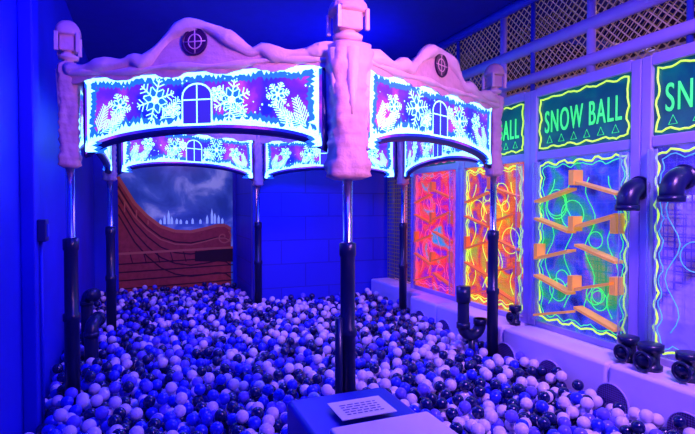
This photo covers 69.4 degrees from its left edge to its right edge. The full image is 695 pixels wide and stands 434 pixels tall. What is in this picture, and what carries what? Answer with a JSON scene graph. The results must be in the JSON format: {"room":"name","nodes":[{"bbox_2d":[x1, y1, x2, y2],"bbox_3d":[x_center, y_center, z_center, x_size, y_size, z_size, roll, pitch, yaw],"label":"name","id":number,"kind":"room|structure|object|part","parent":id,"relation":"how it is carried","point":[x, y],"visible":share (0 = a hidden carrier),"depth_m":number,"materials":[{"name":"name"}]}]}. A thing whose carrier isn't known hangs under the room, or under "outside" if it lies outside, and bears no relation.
{"room":"indoor ball pit","nodes":[
{"label":"indoor ball pit","id":0,"kind":"room"},
{"bbox_2d":[0,0,94,433],"bbox_3d":[-2.109,-0.314,3.078,0.200,3.500,9.700,-1,1,-22],"label":"wall","id":1,"kind":"structure","parent":0,"point":[50,12],"depth_m":3.72,"materials":[{"name":"paint"}]},
{"bbox_2d":[17,0,41,433],"bbox_3d":[-1.979,-0.315,3.130,0.080,3.500,0.200,-1,1,-22],"label":"pilaster","id":2,"kind":"object","parent":1,"relation":"attached to","point":[27,10],"visible":1,"depth_m":3.06,"materials":[{"name":"paint"}]},
{"bbox_2d":[37,219,49,422],"bbox_3d":[-1.916,0.724,3.181,0.056,1.420,0.100,-1,1,-22],"label":"junction box","id":3,"kind":"object","parent":2,"relation":"attached to","point":[43,227],"visible":1,"depth_m":3.16,"materials":[{"name":"black plastic"}]},
{"bbox_3d":[-1.893,0.084,3.175,0.006,0.080,0.060,-1,1,-22],"label":"lid","id":4,"kind":"part","parent":3,"relation":"part of","materials":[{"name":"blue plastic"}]},
{"bbox_2d":[93,144,236,291],"bbox_3d":[-2.827,-0.429,7.910,2.090,3.500,0.200,-1,1,-22],"label":"wall","id":5,"kind":"structure","parent":0,"point":[99,185],"depth_m":7.49,"materials":[{"name":"paint"}]},
{"bbox_2d":[117,166,232,291],"bbox_3d":[-2.670,0.172,7.868,1.722,2.300,0.011,-1,1,-22],"label":"mural","id":6,"kind":"object","parent":5,"relation":"attached to","point":[175,223],"visible":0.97,"depth_m":7.86,"materials":[{"name":"multicoloured paint"}]},
{"bbox_3d":[-2.669,-0.028,7.858,1.721,1.192,0.001,-1,1,-22],"label":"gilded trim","id":7,"kind":"part","parent":6,"relation":"part of","materials":[{"name":"red paint"}]},
{"bbox_2d":[236,80,486,305],"bbox_3d":[0.193,-0.439,8.310,3.810,3.500,1.720,-1,1,-22],"label":"wall","id":8,"kind":"structure","parent":0,"point":[301,212],"depth_m":7.24,"materials":[{"name":"paint"}]},
{"bbox_2d":[251,181,255,300],"bbox_3d":[-1.276,-0.403,6.800,0.045,3.500,0.140,-1,1,-22],"label":"trim","id":9,"kind":"structure","parent":8,"relation":"attached to","point":[253,188],"depth_m":6.76,"materials":[{"name":"blue paint"}]},
{"bbox_2d":[507,38,694,96],"bbox_3d":[1.883,-1.208,4.708,0.040,0.090,6.170,-1,1,-22],"label":"fascia","id":10,"kind":"object","parent":8,"relation":"attached to","point":[681,43],"visible":0.11,"depth_m":4.00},
{"bbox_3d":[2.236,-1.806,4.836,0.068,0.070,6.170,-1,1,-22],"label":"rail","id":11,"kind":"object","parent":8,"relation":"attached to","visible":0},
{"bbox_2d":[460,0,694,93],"bbox_3d":[2.221,-1.627,4.877,0.001,0.920,6.061,-1,1,-22],"label":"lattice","id":12,"kind":"object","parent":11,"relation":"attached to","point":[608,0],"visible":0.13,"depth_m":4.95,"materials":[{"name":"brown wood"}]},
{"bbox_2d":[65,0,694,76],"bbox_3d":[0.719,-2.140,4.177,6.300,0.100,9.700,-1,1,-22],"label":"ceiling","id":13,"kind":"structure","parent":0,"point":[118,29],"depth_m":5.45,"materials":[{"name":"paint"}]},
{"bbox_2d":[456,42,459,64],"bbox_3d":[1.298,-1.651,5.879,0.043,0.940,0.044,-1,1,-22],"label":"upright","id":14,"kind":"object","parent":13,"relation":"attached to","point":[458,43],"visible":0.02,"depth_m":5.85,"materials":[{"name":"blue wood"}]},
{"bbox_2d":[500,17,507,97],"bbox_3d":[1.598,-1.633,5.138,0.070,0.940,0.072,-1,1,-22],"label":"upright","id":15,"kind":"object","parent":13,"relation":"attached to","point":[503,21],"visible":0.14,"depth_m":5.11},
{"bbox_2d":[530,2,535,90],"bbox_3d":[1.755,-1.624,4.748,0.043,0.940,0.044,-1,1,-22],"label":"upright","id":16,"kind":"object","parent":13,"relation":"attached to","point":[533,5],"visible":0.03,"depth_m":4.73,"materials":[{"name":"blue wood"}]},
{"bbox_2d":[586,0,596,72],"bbox_3d":[2.006,-1.609,4.127,0.070,0.940,0.072,-1,1,-22],"label":"upright","id":17,"kind":"object","parent":13,"relation":"attached to","point":[591,4],"visible":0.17,"depth_m":4.10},
{"bbox_2d":[686,0,693,43],"bbox_3d":[2.309,-1.591,3.377,0.043,0.940,0.044,-1,1,-22],"label":"upright","id":18,"kind":"object","parent":13,"relation":"attached to","point":[690,3],"visible":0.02,"depth_m":3.37,"materials":[{"name":"blue wood"}]},
{"bbox_2d":[398,273,522,314],"bbox_3d":[2.988,1.209,4.247,1.700,0.400,7.980,-1,1,-22],"label":"platform","id":19,"kind":"object","parent":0,"point":[480,286],"visible":0.17,"depth_m":6.84,"materials":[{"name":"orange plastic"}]},
{"bbox_2d":[482,199,509,281],"bbox_3d":[2.120,0.329,7.176,0.300,1.180,0.300,-1,1,-22],"label":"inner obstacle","id":20,"kind":"object","parent":19,"relation":"on","point":[501,275],"visible":0.37,"depth_m":7.06,"materials":[{"name":"orange plastic"}]},
{"bbox_2d":[487,11,694,278],"bbox_3d":[3.869,-0.349,4.565,0.200,3.500,7.980,-1,1,-22],"label":"wall","id":21,"kind":"structure","parent":0,"point":[509,183],"depth_m":7.45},
{"bbox_3d":[0.719,1.458,4.263,6.300,0.100,9.700,-1,1,-22],"label":"floor","id":22,"kind":"structure","parent":0,"visible":0},
{"bbox_2d":[80,288,100,360],"bbox_3d":[-2.358,1.021,4.588,0.202,0.760,0.118,1,2,37],"label":"pipe elbow","id":23,"kind":"object","parent":22,"relation":"on","point":[89,296],"visible":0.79,"depth_m":4.56,"materials":[{"name":"black plastic"}]},
{"bbox_2d":[83,311,105,362],"bbox_3d":[-2.182,1.119,4.316,0.130,0.576,0.219,0,1,-5],"label":"pipe elbow","id":24,"kind":"object","parent":22,"relation":"on","point":[91,333],"visible":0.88,"depth_m":4.24,"materials":[{"name":"black plastic"}]},
{"bbox_2d":[53,0,506,405],"bbox_3d":[-0.580,0.023,4.792,3.594,2.745,4.035,-1,1,-22],"label":"gazebo","id":25,"kind":"object","parent":22,"relation":"on","point":[202,96],"visible":1,"depth_m":3.26,"materials":[{"name":"paint"}]},
{"bbox_3d":[-1.909,-1.156,3.286,0.024,0.125,0.024,-1,1,-22],"label":"lantern post","id":26,"kind":"part","parent":25,"relation":"part of","materials":[{"name":"plastic"}]},
{"bbox_3d":[-1.874,-1.071,3.370,0.130,0.080,0.130,-1,1,-22],"label":"finial plate","id":27,"kind":"part","parent":25,"relation":"part of","materials":[{"name":"white plastic"}]},
{"bbox_3d":[-1.792,-1.157,3.333,0.024,0.125,0.024,-1,1,-22],"label":"lantern post","id":28,"kind":"part","parent":25,"relation":"part of","materials":[{"name":"white plastic"}]},
{"bbox_3d":[-1.839,-1.160,3.450,0.024,0.125,0.024,-1,1,-22],"label":"lantern post","id":29,"kind":"part","parent":25,"relation":"part of","materials":[{"name":"white plastic"}]},
{"bbox_2d":[79,94,110,169],"bbox_3d":[-2.170,-0.695,4.291,0.067,0.486,1.697,0,1,-18],"label":"print","id":30,"kind":"object","parent":25,"relation":"attached to","point":[105,157],"depth_m":4.49},
{"bbox_3d":[-2.170,-0.701,4.291,0.059,0.571,1.765,0,1,-18],"label":"lightbox frame","id":31,"kind":"part","parent":25,"relation":"part of","materials":[{"name":"plastic"}]},
{"bbox_3d":[-1.825,-0.740,5.914,0.059,0.571,1.765,1,2,42],"label":"lightbox frame","id":32,"kind":"part","parent":25,"relation":"part of","materials":[{"name":"white plastic"}]},
{"bbox_2d":[122,135,252,177],"bbox_3d":[-1.825,-0.734,5.914,0.067,0.486,1.697,1,2,42],"label":"print","id":33,"kind":"object","parent":25,"relation":"attached to","point":[231,153],"depth_m":5.88},
{"bbox_2d":[187,141,200,161],"bbox_3d":[-1.825,-0.774,5.913,0.069,0.255,0.200,1,2,42],"label":"print","id":34,"kind":"object","parent":25,"relation":"attached to","point":[193,147],"depth_m":5.89},
{"bbox_3d":[-0.946,-0.941,3.130,1.858,0.066,0.050,0,1,12],"label":"cornice mould","id":35,"kind":"part","parent":25,"relation":"part of","materials":[{"name":"white plastic"}]},
{"bbox_2d":[183,84,210,123],"bbox_3d":[-0.937,-0.709,3.179,0.200,0.255,0.069,0,1,12],"label":"print","id":36,"kind":"object","parent":25,"relation":"attached to","point":[196,97],"depth_m":3.15},
{"bbox_3d":[-0.937,-1.038,3.172,1.857,0.321,0.090,0,1,12],"label":"cornice","id":37,"kind":"part","parent":25,"relation":"part of","materials":[{"name":"paint"}]},
{"bbox_2d":[85,68,321,152],"bbox_3d":[-0.937,-0.669,3.180,1.617,0.486,0.067,0,1,12],"label":"print","id":38,"kind":"object","parent":25,"relation":"attached to","point":[286,103],"depth_m":3.14},
{"bbox_3d":[-0.937,-0.675,3.180,1.685,0.570,0.059,0,1,12],"label":"lightbox frame","id":39,"kind":"part","parent":25,"relation":"part of","materials":[{"name":"white plastic"}]},
{"bbox_3d":[-1.825,-1.107,5.905,0.090,0.328,1.857,1,2,42],"label":"cornice","id":40,"kind":"part","parent":25,"relation":"part of","materials":[{"name":"paint"}]},
{"bbox_3d":[-0.246,-1.115,6.418,1.857,0.323,0.090,0,1,12],"label":"cornice","id":41,"kind":"part","parent":25,"relation":"part of","materials":[{"name":"paint"}]},
{"bbox_2d":[320,150,326,164],"bbox_3d":[-0.246,-0.786,6.426,0.200,0.255,0.069,0,1,12],"label":"print","id":42,"kind":"object","parent":25,"relation":"attached to","point":[323,156],"depth_m":6.41},
{"bbox_3d":[-0.114,-1.150,3.018,0.024,0.125,0.024,-1,1,-22],"label":"lantern post","id":43,"kind":"part","parent":25,"relation":"part of","materials":[{"name":"plastic"}]},
{"bbox_2d":[265,142,393,178],"bbox_3d":[-0.246,-0.746,6.427,1.697,0.486,0.067,0,1,12],"label":"print","id":44,"kind":"object","parent":25,"relation":"attached to","point":[280,157],"depth_m":6.47},
{"bbox_3d":[-0.246,-0.752,6.427,1.765,0.571,0.059,0,1,12],"label":"lightbox frame","id":45,"kind":"part","parent":25,"relation":"part of","materials":[{"name":"white plastic"}]},
{"bbox_3d":[-0.048,-1.146,2.855,0.024,0.125,0.024,-1,1,-22],"label":"lantern post","id":46,"kind":"part","parent":25,"relation":"part of","materials":[{"name":"white plastic"}]},
{"bbox_3d":[0.001,-1.061,2.972,0.180,0.080,0.180,-1,1,-22],"label":"finial plate","id":47,"kind":"part","parent":25,"relation":"part of","materials":[{"name":"white plastic"}]},
{"bbox_3d":[0.116,-1.148,2.921,0.024,0.125,0.024,-1,1,-22],"label":"lantern post","id":48,"kind":"part","parent":25,"relation":"part of","materials":[{"name":"white plastic"}]},
{"bbox_3d":[0.656,-0.688,3.708,0.059,0.570,1.725,1,2,42],"label":"lightbox frame","id":49,"kind":"part","parent":25,"relation":"part of","materials":[{"name":"white plastic"}]},
{"bbox_2d":[368,73,491,163],"bbox_3d":[0.656,-0.681,3.708,0.067,0.486,1.657,1,2,42],"label":"print","id":50,"kind":"object","parent":25,"relation":"attached to","point":[411,109],"depth_m":3.55},
{"bbox_3d":[0.642,-1.043,3.685,0.090,0.312,1.857,1,2,42],"label":"cornice","id":51,"kind":"part","parent":25,"relation":"part of","materials":[{"name":"paint"}]},
{"bbox_3d":[0.676,-0.953,3.657,0.050,0.068,1.858,1,2,42],"label":"cornice mould","id":52,"kind":"part","parent":25,"relation":"part of","materials":[{"name":"white plastic"}]},
{"bbox_2d":[433,144,441,156],"bbox_3d":[0.988,-0.760,5.316,0.069,0.255,0.200,0,1,-18],"label":"print","id":53,"kind":"object","parent":25,"relation":"attached to","point":[437,149],"depth_m":5.31},
{"bbox_2d":[433,102,446,135],"bbox_3d":[0.656,-0.721,3.707,0.069,0.255,0.200,1,2,42],"label":"print","id":54,"kind":"object","parent":25,"relation":"attached to","point":[439,108],"depth_m":3.68},
{"bbox_2d":[404,141,478,175],"bbox_3d":[0.988,-0.720,5.317,0.067,0.486,1.697,0,1,-18],"label":"print","id":55,"kind":"object","parent":25,"relation":"attached to","point":[417,155],"depth_m":5.53},
{"bbox_3d":[0.988,-0.726,5.317,0.059,0.571,1.765,0,1,-18],"label":"lightbox frame","id":56,"kind":"part","parent":25,"relation":"part of","materials":[{"name":"white plastic"}]},
{"bbox_3d":[1.201,-1.184,4.429,0.024,0.125,0.024,-1,1,-22],"label":"lantern post","id":57,"kind":"part","parent":25,"relation":"part of","materials":[{"name":"white plastic"}]},
{"bbox_3d":[1.249,-1.181,4.311,0.024,0.125,0.024,-1,1,-22],"label":"lantern post","id":58,"kind":"part","parent":25,"relation":"part of","materials":[{"name":"white plastic"}]},
{"bbox_3d":[1.284,-1.095,4.396,0.130,0.080,0.130,-1,1,-22],"label":"finial plate","id":59,"kind":"part","parent":25,"relation":"part of","materials":[{"name":"white plastic"}]},
{"bbox_3d":[1.366,-1.182,4.359,0.024,0.125,0.024,-1,1,-22],"label":"lantern post","id":60,"kind":"part","parent":25,"relation":"part of","materials":[{"name":"white plastic"}]},
{"bbox_2d":[25,282,694,433],"bbox_3d":[-0.758,1.227,5.107,3.798,0.323,6.578,-1,1,-22],"label":"balls","id":61,"kind":"object","parent":22,"relation":"on","point":[178,346],"visible":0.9,"depth_m":3.82},
{"bbox_2d":[287,387,457,433],"bbox_3d":[0.089,1.178,2.297,0.565,0.555,0.740,-1,1,-22],"label":"box","id":62,"kind":"object","parent":22,"relation":"on","point":[313,415],"visible":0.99,"depth_m":2.28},
{"bbox_2d":[327,396,396,420],"bbox_3d":[0.065,0.893,2.357,0.270,0.006,0.200,-1,1,-22],"label":"notice sheet","id":63,"kind":"object","parent":62,"relation":"on","point":[373,405],"visible":1,"depth_m":2.35,"materials":[{"name":"paper"}]},
{"bbox_2d":[371,278,430,313],"bbox_3d":[0.799,1.136,6.861,0.400,0.420,1.450,-1,1,-22],"label":"ledge","id":64,"kind":"object","parent":22,"relation":"on","point":[388,287],"visible":0.2,"depth_m":6.90,"materials":[{"name":"white paint"}]},
{"bbox_2d":[390,178,394,277],"bbox_3d":[0.669,-0.159,7.473,0.078,2.140,0.080,-1,1,-22],"label":"upright","id":65,"kind":"object","parent":64,"relation":"on","point":[392,198],"visible":0.55,"depth_m":7.45,"materials":[{"name":"wood"}]},
{"bbox_2d":[406,185,406,263],"bbox_3d":[0.811,-0.150,7.121,0.078,2.140,0.080,-1,1,-22],"label":"upright","id":66,"kind":"object","parent":64,"relation":"on","point":[406,185],"visible":0.11,"depth_m":7.09,"materials":[{"name":"black metal"}]},
{"bbox_2d":[388,161,523,310],"bbox_3d":[1.739,-0.086,4.719,0.001,2.114,6.059,-1,1,-22],"label":"safety net","id":67,"kind":"object","parent":66,"relation":"attached to","point":[505,175],"visible":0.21,"depth_m":6.04,"materials":[{"name":"fabric"}]},
{"bbox_2d":[418,175,421,284],"bbox_3d":[0.961,-0.141,6.750,0.078,2.140,0.080,-1,1,-22],"label":"upright","id":68,"kind":"object","parent":64,"relation":"on","point":[419,275],"visible":0.14,"depth_m":6.72,"materials":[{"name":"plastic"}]},
{"bbox_2d":[456,285,486,357],"bbox_3d":[1.109,1.008,4.485,0.303,0.790,0.126,-1,1,-22],"label":"trap","id":69,"kind":"object","parent":22,"relation":"on","point":[463,292],"visible":0.95,"depth_m":4.42,"materials":[{"name":"black plastic"}]},
{"bbox_3d":[1.110,1.223,4.491,0.060,0.360,0.060,-1,1,-22],"label":"support stem","id":70,"kind":"part","parent":69,"relation":"part of","materials":[{"name":"black plastic"}]},
{"bbox_2d":[410,294,694,433],"bbox_3d":[1.878,1.205,3.970,0.565,0.420,4.692,-1,1,-22],"label":"ledge","id":71,"kind":"object","parent":22,"relation":"on","point":[597,367],"visible":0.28,"depth_m":3.67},
{"bbox_2d":[411,161,459,300],"bbox_3d":[1.047,-0.121,6.094,0.132,2.130,1.098,-1,1,-22],"label":"panel","id":72,"kind":"object","parent":71,"relation":"on","point":[453,216],"visible":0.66,"depth_m":6.05,"materials":[{"name":"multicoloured plastic"}]},
{"bbox_3d":[0.880,-0.127,6.577,0.080,2.120,0.078,-1,1,-22],"label":"frame","id":73,"kind":"part","parent":72,"relation":"part of","materials":[{"name":"white wood"}]},
{"bbox_3d":[1.075,-0.583,6.095,0.070,0.075,0.940,-1,1,-22],"label":"rail","id":74,"kind":"part","parent":72,"relation":"part of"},
{"bbox_3d":[1.075,0.919,6.131,0.070,0.050,0.940,-1,1,-22],"label":"rail","id":75,"kind":"part","parent":72,"relation":"part of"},
{"bbox_3d":[1.262,-0.105,5.632,0.080,2.120,0.080,-1,1,-22],"label":"frame","id":76,"kind":"part","parent":72,"relation":"part of","materials":[{"name":"white wood"}]},
{"bbox_2d":[459,91,530,323],"bbox_3d":[1.459,-0.096,5.074,0.132,2.130,1.098,-1,1,-22],"label":"panel","id":77,"kind":"object","parent":71,"relation":"on","point":[515,119],"visible":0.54,"depth_m":4.79,"materials":[{"name":"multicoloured plastic"}]},
{"bbox_3d":[1.292,-0.103,5.557,0.080,2.120,0.078,-1,1,-22],"label":"frame","id":78,"kind":"part","parent":77,"relation":"part of","materials":[{"name":"white wood"}]},
{"bbox_3d":[1.487,-0.559,5.076,0.070,0.075,0.940,-1,1,-22],"label":"rail","id":79,"kind":"part","parent":77,"relation":"part of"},
{"bbox_3d":[1.487,0.943,5.112,0.070,0.050,0.940,-1,1,-22],"label":"rail","id":80,"kind":"part","parent":77,"relation":"part of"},
{"bbox_3d":[1.483,-1.121,5.060,0.080,0.080,0.940,-1,1,-22],"label":"rail","id":81,"kind":"part","parent":77,"relation":"part of","materials":[{"name":"white wood"}]},
{"bbox_3d":[1.674,-0.080,4.612,0.080,2.120,0.080,-1,1,-22],"label":"frame","id":82,"kind":"part","parent":77,"relation":"part of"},
{"bbox_2d":[498,343,513,357],"bbox_3d":[1.388,1.244,4.431,0.001,0.260,0.260,-1,1,-22],"label":"grille","id":83,"kind":"object","parent":71,"relation":"attached to","point":[501,344],"depth_m":4.45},
{"bbox_2d":[506,304,520,324],"bbox_3d":[1.510,0.893,4.572,0.161,0.175,0.108,-1,2,-39],"label":"valve","id":84,"kind":"object","parent":71,"relation":"on","point":[512,317],"visible":1,"depth_m":4.55,"materials":[{"name":"black plastic"}]},
{"bbox_2d":[539,360,555,386],"bbox_3d":[1.586,1.256,3.940,0.001,0.260,0.260,-1,1,-22],"label":"grille","id":85,"kind":"object","parent":71,"relation":"attached to","point":[545,360],"depth_m":3.96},
{"bbox_2d":[529,59,641,351],"bbox_3d":[1.858,-0.072,4.056,0.155,2.130,1.095,-1,1,-22],"label":"panel","id":86,"kind":"object","parent":71,"relation":"on","point":[585,129],"visible":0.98,"depth_m":4.00,"materials":[{"name":"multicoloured plastic"}]},
{"bbox_3d":[1.703,-0.079,4.541,0.080,2.120,0.078,-1,1,-22],"label":"frame","id":87,"kind":"part","parent":86,"relation":"part of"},
{"bbox_3d":[1.897,0.967,4.097,0.070,0.050,0.937,-1,1,-22],"label":"rail","id":88,"kind":"part","parent":86,"relation":"part of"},
{"bbox_3d":[1.897,-0.535,4.061,0.070,0.075,0.937,-1,1,-22],"label":"rail","id":89,"kind":"part","parent":86,"relation":"part of","materials":[{"name":"white wood"}]},
{"bbox_3d":[1.893,-1.097,4.046,0.080,0.080,0.937,-1,1,-22],"label":"rail","id":90,"kind":"part","parent":86,"relation":"part of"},
{"bbox_3d":[2.083,-0.056,3.599,0.080,2.120,0.080,-1,1,-22],"label":"frame","id":91,"kind":"part","parent":86,"relation":"part of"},
{"bbox_2d":[596,384,626,413],"bbox_3d":[1.796,1.269,3.421,0.001,0.260,0.260,-1,1,-22],"label":"grille","id":92,"kind":"object","parent":71,"relation":"attached to","point":[602,384],"depth_m":3.45,"materials":[{"name":"black metal"}]},
{"bbox_2d":[613,334,639,362],"bbox_3d":[1.941,0.919,3.497,0.196,0.175,0.137,-1,2,-34],"label":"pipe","id":93,"kind":"object","parent":71,"relation":"on","point":[624,352],"visible":0.95,"depth_m":3.46,"materials":[{"name":"black plastic"}]},
{"bbox_2d":[632,341,664,372],"bbox_3d":[1.990,0.924,3.307,0.205,0.175,0.176,-1,1,-22],"label":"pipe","id":94,"kind":"object","parent":71,"relation":"on","point":[648,359],"visible":1,"depth_m":3.27,"materials":[{"name":"black plastic"}]},
{"bbox_2d":[615,41,694,367],"bbox_3d":[2.224,-0.046,2.985,0.278,2.130,1.329,-1,1,-22],"label":"panel","id":95,"kind":"object","parent":71,"relation":"on","point":[665,187],"visible":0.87,"depth_m":3.38,"materials":[{"name":"plastic"}]},
{"bbox_2d":[615,176,650,210],"bbox_3d":[1.998,-0.166,3.517,0.258,0.244,0.168,-1,1,-22],"label":"outlet","id":96,"kind":"object","parent":95,"relation":"attached to","point":[637,188],"depth_m":3.46,"materials":[{"name":"black plastic"}]},
{"bbox_3d":[2.114,-0.054,3.524,0.080,2.120,0.078,-1,1,-22],"label":"frame","id":97,"kind":"part","parent":95,"relation":"part of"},
{"bbox_3d":[2.337,0.993,3.011,0.070,0.050,1.087,-1,1,-22],"label":"rail","id":98,"kind":"part","parent":95,"relation":"part of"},
{"bbox_3d":[2.332,-1.071,2.960,0.080,0.080,1.087,-1,1,-22],"label":"rail","id":99,"kind":"part","parent":95,"relation":"part of","materials":[{"name":"white wood"}]},
{"bbox_3d":[2.337,-0.509,2.975,0.070,0.075,1.087,-1,1,-22],"label":"rail","id":100,"kind":"part","parent":95,"relation":"part of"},
{"bbox_2d":[657,164,694,201],"bbox_3d":[2.116,-0.219,3.223,0.258,0.244,0.168,-1,1,-22],"label":"outlet","id":101,"kind":"object","parent":95,"relation":"attached to","point":[678,184],"depth_m":3.17,"materials":[{"name":"black plastic"}]},
{"bbox_2d":[667,413,694,432],"bbox_3d":[1.991,1.280,2.939,0.001,0.260,0.260,-1,1,-22],"label":"grille","id":102,"kind":"object","parent":71,"relation":"attached to","point":[676,413],"depth_m":2.96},
{"bbox_2d":[671,350,694,383],"bbox_3d":[2.098,0.928,3.108,0.203,0.175,0.143,-1,2,-33],"label":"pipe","id":103,"kind":"object","parent":71,"relation":"on","point":[684,372],"visible":1,"depth_m":3.07,"materials":[{"name":"black plastic"}]},
{"bbox_3d":[2.609,-1.573,2.635,0.070,0.940,0.072,-1,1,-22],"label":"upright","id":104,"kind":"object","parent":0,"visible":0},
{"bbox_2d":[410,0,538,59],"bbox_3d":[1.772,-2.062,4.642,0.098,0.100,6.170,-1,1,-22],"label":"rail","id":105,"kind":"object","parent":104,"relation":"attached to","point":[517,5],"visible":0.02,"depth_m":5.31,"materials":[{"name":"blue plastic"}]},
{"bbox_2d":[461,0,669,79],"bbox_3d":[1.790,-1.602,4.661,0.107,0.110,6.170,-1,1,-22],"label":"rail","id":106,"kind":"object","parent":104,"relation":"attached to","point":[631,7],"visible":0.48,"depth_m":4.29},
{"bbox_2d":[465,77,541,88],"bbox_3d":[2.040,-1.606,6.072,1.440,0.070,0.070,-1,1,-22],"label":"cross","id":107,"kind":"object","parent":106,"relation":"attached to","point":[472,78],"visible":0.13,"depth_m":5.83,"materials":[{"name":"wood"}]},
{"bbox_2d":[440,0,694,292],"bbox_3d":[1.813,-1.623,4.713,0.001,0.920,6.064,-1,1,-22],"label":"safety net","id":108,"kind":"object","parent":106,"relation":"attached to","point":[681,1],"visible":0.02,"depth_m":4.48,"materials":[{"name":"fabric"}]},
{"bbox_2d":[565,36,654,54],"bbox_3d":[2.602,-1.572,4.682,1.440,0.070,0.070,-1,1,-22],"label":"cross","id":109,"kind":"object","parent":106,"relation":"attached to","point":[582,40],"visible":0.13,"depth_m":4.51,"materials":[{"name":"wood"}]},
{"bbox_2d":[485,18,694,92],"bbox_3d":[1.772,-1.302,4.660,0.094,0.096,6.170,-1,1,-22],"label":"rail","id":110,"kind":"object","parent":104,"relation":"attached to","point":[680,30],"visible":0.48,"depth_m":3.91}
]}

